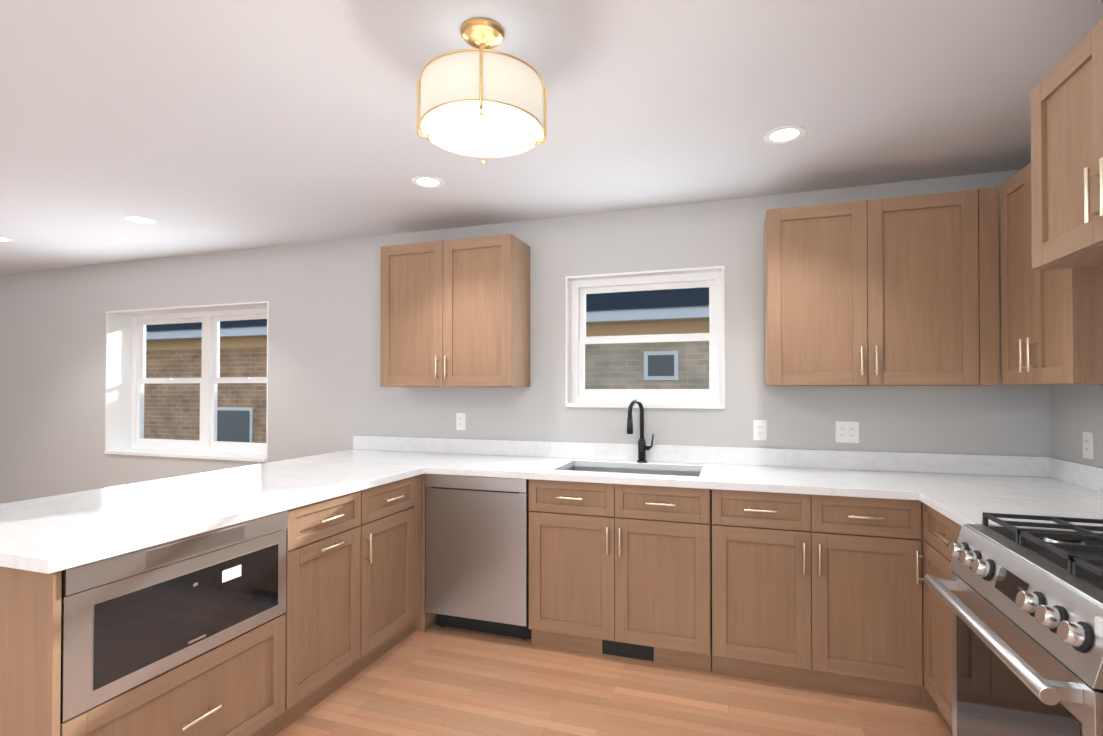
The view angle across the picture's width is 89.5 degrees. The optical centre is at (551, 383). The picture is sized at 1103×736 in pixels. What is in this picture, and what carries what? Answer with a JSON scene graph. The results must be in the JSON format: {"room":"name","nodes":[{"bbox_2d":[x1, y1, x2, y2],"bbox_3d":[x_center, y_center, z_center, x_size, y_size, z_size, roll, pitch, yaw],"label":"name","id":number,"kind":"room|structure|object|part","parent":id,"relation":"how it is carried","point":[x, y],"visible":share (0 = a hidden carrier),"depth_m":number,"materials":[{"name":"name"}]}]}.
{"room":"kitchen","nodes":[
{"label":"kitchen","id":0,"kind":"room"},
{"bbox_2d":[0,169,1050,503],"bbox_3d":[-1.849,0.172,4.356,9.200,2.460,0.330,0,-1,18],"label":"wall","id":1,"kind":"structure","parent":0,"point":[326,393],"depth_m":3.84,"materials":[{"name":"grey paint"}]},
{"bbox_2d":[104,301,268,461],"bbox_3d":[-2.996,-0.014,4.711,1.800,1.240,0.306,0,-1,18],"label":"dining room window","id":2,"kind":"structure","parent":1,"relation":"in","point":[126,362],"depth_m":4.86,"materials":[{"name":"white plastic"}]},
{"bbox_2d":[380,234,529,386],"bbox_3d":[-0.628,-0.437,3.589,0.915,0.910,0.358,0,-1,18],"label":"upper cabinet","id":3,"kind":"object","parent":1,"relation":"attached to","point":[454,312],"visible":1,"depth_m":3.44,"materials":[{"name":"brown wood"}]},
{"bbox_2d":[456,413,465,429],"bbox_3d":[-0.613,0.255,3.763,0.070,0.115,0.008,0,-1,18],"label":"electrical outlet","id":4,"kind":"object","parent":1,"relation":"attached to","point":[460,421],"visible":1,"depth_m":3.76,"materials":[{"name":"white plastic"}]},
{"bbox_2d":[566,266,724,408],"bbox_3d":[0.572,-0.268,3.458,0.965,0.830,0.181,0,-1,18],"label":"window","id":5,"kind":"structure","parent":1,"relation":"in","point":[578,289],"depth_m":3.47,"materials":[{"name":"white plastic"}]},
{"bbox_2d":[753,420,766,440],"bbox_3d":[1.185,0.264,3.164,0.070,0.115,0.008,0,-1,18],"label":"electrical outlet","id":6,"kind":"object","parent":1,"relation":"attached to","point":[759,429],"visible":1,"depth_m":3.16,"materials":[{"name":"white plastic"}]},
{"bbox_2d":[835,421,859,442],"bbox_3d":[1.607,0.262,3.023,0.116,0.115,0.008,0,-1,18],"label":"electrical outlet","id":7,"kind":"object","parent":1,"relation":"attached to","point":[846,431],"visible":1,"depth_m":3.02,"materials":[{"name":"white plastic"}]},
{"bbox_2d":[764,189,978,385],"bbox_3d":[1.587,-0.445,2.851,0.915,0.910,0.358,0,-1,18],"label":"upper cabinet","id":8,"kind":"object","parent":1,"relation":"attached to","point":[879,292],"visible":1,"depth_m":2.70,"materials":[{"name":"brown wood"}]},
{"bbox_2d":[972,187,999,385],"bbox_3d":[2.062,-0.446,2.710,0.076,0.910,0.325,0,-1,18],"label":"cabinet filler","id":9,"kind":"object","parent":1,"relation":"attached to","point":[989,300],"visible":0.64,"depth_m":2.56,"materials":[{"name":"brown wood"}]},
{"bbox_2d":[0,0,1102,274],"bbox_3d":[-2.945,-1.154,1.083,9.800,0.120,7.200,0,-1,18],"label":"ceiling","id":10,"kind":"structure","parent":0,"point":[200,126],"depth_m":2.19,"materials":[{"name":"white paint"}]},
{"bbox_2d":[0,236,13,241],"bbox_3d":[-4.039,-1.059,4.061,0.170,0.004,0.170,0,-1,18],"label":"recessed light","id":11,"kind":"object","parent":10,"relation":"in","point":[3,239],"visible":0.98,"depth_m":4.08,"materials":[{"name":"white"}]},
{"bbox_2d":[124,216,155,223],"bbox_3d":[-2.670,-1.064,3.615,0.170,0.004,0.170,0,-1,18],"label":"recessed light","id":12,"kind":"object","parent":10,"relation":"in","point":[140,219],"visible":1,"depth_m":3.60,"materials":[{"name":"white"}]},
{"bbox_2d":[412,175,443,187],"bbox_3d":[-0.655,-1.071,2.954,0.170,0.004,0.170,0,-1,18],"label":"recessed light","id":13,"kind":"object","parent":10,"relation":"in","point":[430,181],"visible":1,"depth_m":2.95,"materials":[{"name":"white"}]},
{"bbox_2d":[417,18,546,164],"bbox_3d":[-0.213,-0.916,1.719,0.380,0.342,0.380,0,-1,18],"label":"drum light","id":14,"kind":"object","parent":10,"relation":"attached to","point":[482,100],"visible":1,"depth_m":1.61,"materials":[{"name":"white fabric"}]},
{"bbox_2d":[763,125,805,143],"bbox_3d":[1.008,-1.077,2.410,0.170,0.004,0.170,0,-1,18],"label":"recessed light","id":15,"kind":"object","parent":10,"relation":"in","point":[780,135],"visible":1,"depth_m":2.40,"materials":[{"name":"white"}]},
{"bbox_2d":[275,624,951,735],"bbox_3d":[-2.945,1.426,1.054,9.800,0.120,7.200,0,-1,18],"label":"floor","id":16,"kind":"structure","parent":0,"point":[435,680],"depth_m":2.42,"materials":[{"name":"brown wood"}]},
{"bbox_2d":[60,510,287,735],"bbox_3d":[-1.444,0.930,1.906,0.674,0.889,0.763,0,-1,18],"label":"base cabinet","id":17,"kind":"object","parent":16,"relation":"on","point":[235,686],"depth_m":1.76,"materials":[{"name":"brown wood"}]},
{"bbox_3d":[-1.397,0.688,1.893,0.532,0.398,0.757,0,-1,18],"label":"microwave drawer","id":18,"kind":"part","parent":17,"relation":"part of","materials":[{"name":"silver metal"}]},
{"bbox_2d":[0,459,423,573],"bbox_3d":[-1.453,0.473,2.393,0.990,0.035,1.762,0,-1,18],"label":"countertop","id":19,"kind":"structure","parent":17,"relation":"on","point":[48,535],"depth_m":2.05,"materials":[{"name":"white stone"}]},
{"bbox_2d":[0,474,435,735],"bbox_3d":[-1.208,0.939,2.680,0.671,0.889,2.422,0,-1,18],"label":"panels","id":20,"kind":"object","parent":16,"relation":"on","point":[30,644],"visible":0.23,"depth_m":1.47,"materials":[{"name":"brown wood"}]},
{"bbox_2d":[276,491,360,734],"bbox_3d":[-1.251,0.937,2.485,0.674,0.889,0.453,0,-1,18],"label":"base cabinet","id":21,"kind":"object","parent":16,"relation":"on","point":[322,612],"visible":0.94,"depth_m":2.37,"materials":[{"name":"brown wood"}]},
{"bbox_2d":[352,476,414,677],"bbox_3d":[-1.106,0.942,2.919,0.674,0.889,0.458,0,-1,18],"label":"base cabinet","id":22,"kind":"object","parent":16,"relation":"on","point":[387,572],"visible":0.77,"depth_m":2.81,"materials":[{"name":"brown wood"}]},
{"bbox_2d":[425,474,530,639],"bbox_3d":[-0.321,0.948,3.303,0.602,0.885,0.623,0,-1,18],"label":"dishwasher","id":23,"kind":"object","parent":16,"relation":"on","point":[477,553],"visible":0.75,"depth_m":3.01,"materials":[{"name":"silver metal"}]},
{"bbox_2d":[529,479,711,671],"bbox_3d":[0.410,0.943,3.061,0.920,0.889,0.676,0,-1,18],"label":"base cabinet","id":24,"kind":"object","parent":16,"relation":"on","point":[622,571],"visible":0.77,"depth_m":2.76,"materials":[{"name":"brown wood"}]},
{"bbox_2d":[294,399,1102,499],"bbox_3d":[0.407,0.408,3.062,4.097,0.641,0.685,0,-1,18],"label":"countertop","id":25,"kind":"structure","parent":24,"relation":"on","point":[867,474],"depth_m":3.08,"materials":[{"name":"white stone"}]},
{"bbox_2d":[711,489,922,704],"bbox_3d":[1.259,0.940,2.777,0.860,0.889,0.676,0,-1,18],"label":"base cabinet","id":26,"kind":"object","parent":16,"relation":"on","point":[823,592],"visible":0.88,"depth_m":2.48,"materials":[{"name":"brown wood"}]},
{"bbox_2d":[920,502,936,706],"bbox_3d":[2.015,0.938,2.543,0.721,0.889,0.642,0,-1,18],"label":"cabinet filler","id":27,"kind":"object","parent":16,"relation":"on","point":[926,698],"visible":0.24,"depth_m":2.36,"materials":[{"name":"brown wood"}]},
{"bbox_2d":[916,504,961,733],"bbox_3d":[1.804,0.931,1.955,0.750,0.889,0.644,0,-1,18],"label":"base cabinet","id":28,"kind":"object","parent":16,"relation":"on","point":[941,533],"visible":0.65,"depth_m":2.21,"materials":[{"name":"brown wood"}]},
{"bbox_2d":[908,463,1102,531],"bbox_3d":[1.786,0.418,1.934,0.767,0.135,0.584,0,-1,18],"label":"countertop","id":29,"kind":"structure","parent":28,"relation":"on","point":[962,495],"depth_m":2.33,"materials":[{"name":"white stone"}]},
{"bbox_2d":[924,512,1102,735],"bbox_3d":[1.496,0.883,1.308,0.870,0.971,0.762,0,-1,18],"label":"gas range","id":30,"kind":"object","parent":16,"relation":"on","point":[1025,604],"visible":1,"depth_m":1.38,"materials":[{"name":"silver metal"}]},
{"bbox_2d":[1095,616,1102,638],"bbox_3d":[1.347,0.405,0.706,0.822,0.135,0.470,0,-1,18],"label":"countertop","id":31,"kind":"structure","parent":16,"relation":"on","point":[1098,619],"depth_m":1.05,"materials":[{"name":"white stone"}]},
{"bbox_2d":[1051,385,1102,467],"bbox_3d":[1.537,0.119,-0.426,0.250,2.460,7.200,0,-1,18],"label":"wall","id":32,"kind":"structure","parent":0,"point":[1076,411],"depth_m":2.54,"materials":[{"name":"grey paint"}]},
{"bbox_2d":[1000,163,1102,384],"bbox_3d":[2.093,-0.452,2.218,0.358,0.910,0.575,0,-1,18],"label":"upper cabinet","id":33,"kind":"object","parent":32,"relation":"attached to","point":[1051,326],"visible":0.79,"depth_m":2.21,"materials":[{"name":"brown wood"}]},
{"bbox_2d":[1030,18,1102,269],"bbox_3d":[1.636,-0.637,1.278,0.630,0.560,0.766,0,-1,18],"label":"upper cabinet","id":34,"kind":"object","parent":32,"relation":"attached to","point":[1066,102],"visible":1,"depth_m":1.55,"materials":[{"name":"brown wood"}]},
{"bbox_2d":[1082,432,1093,458],"bbox_3d":[2.360,0.271,2.450,0.008,0.115,0.070,0,-1,18],"label":"electrical outlet","id":35,"kind":"object","parent":32,"relation":"attached to","point":[1088,450],"visible":1,"depth_m":2.44,"materials":[{"name":"white plastic"}]},
{"label":"outside","id":36,"kind":"structure","parent":0,"visible":0},
{"bbox_2d":[144,287,708,451],"bbox_3d":[-1.695,0.480,9.240,20.000,5.150,8.900,0,-1,18],"label":"neighbour","id":37,"kind":"structure","parent":36,"point":[173,355],"depth_m":8.41,"materials":[{"name":"brick"}]}
]}

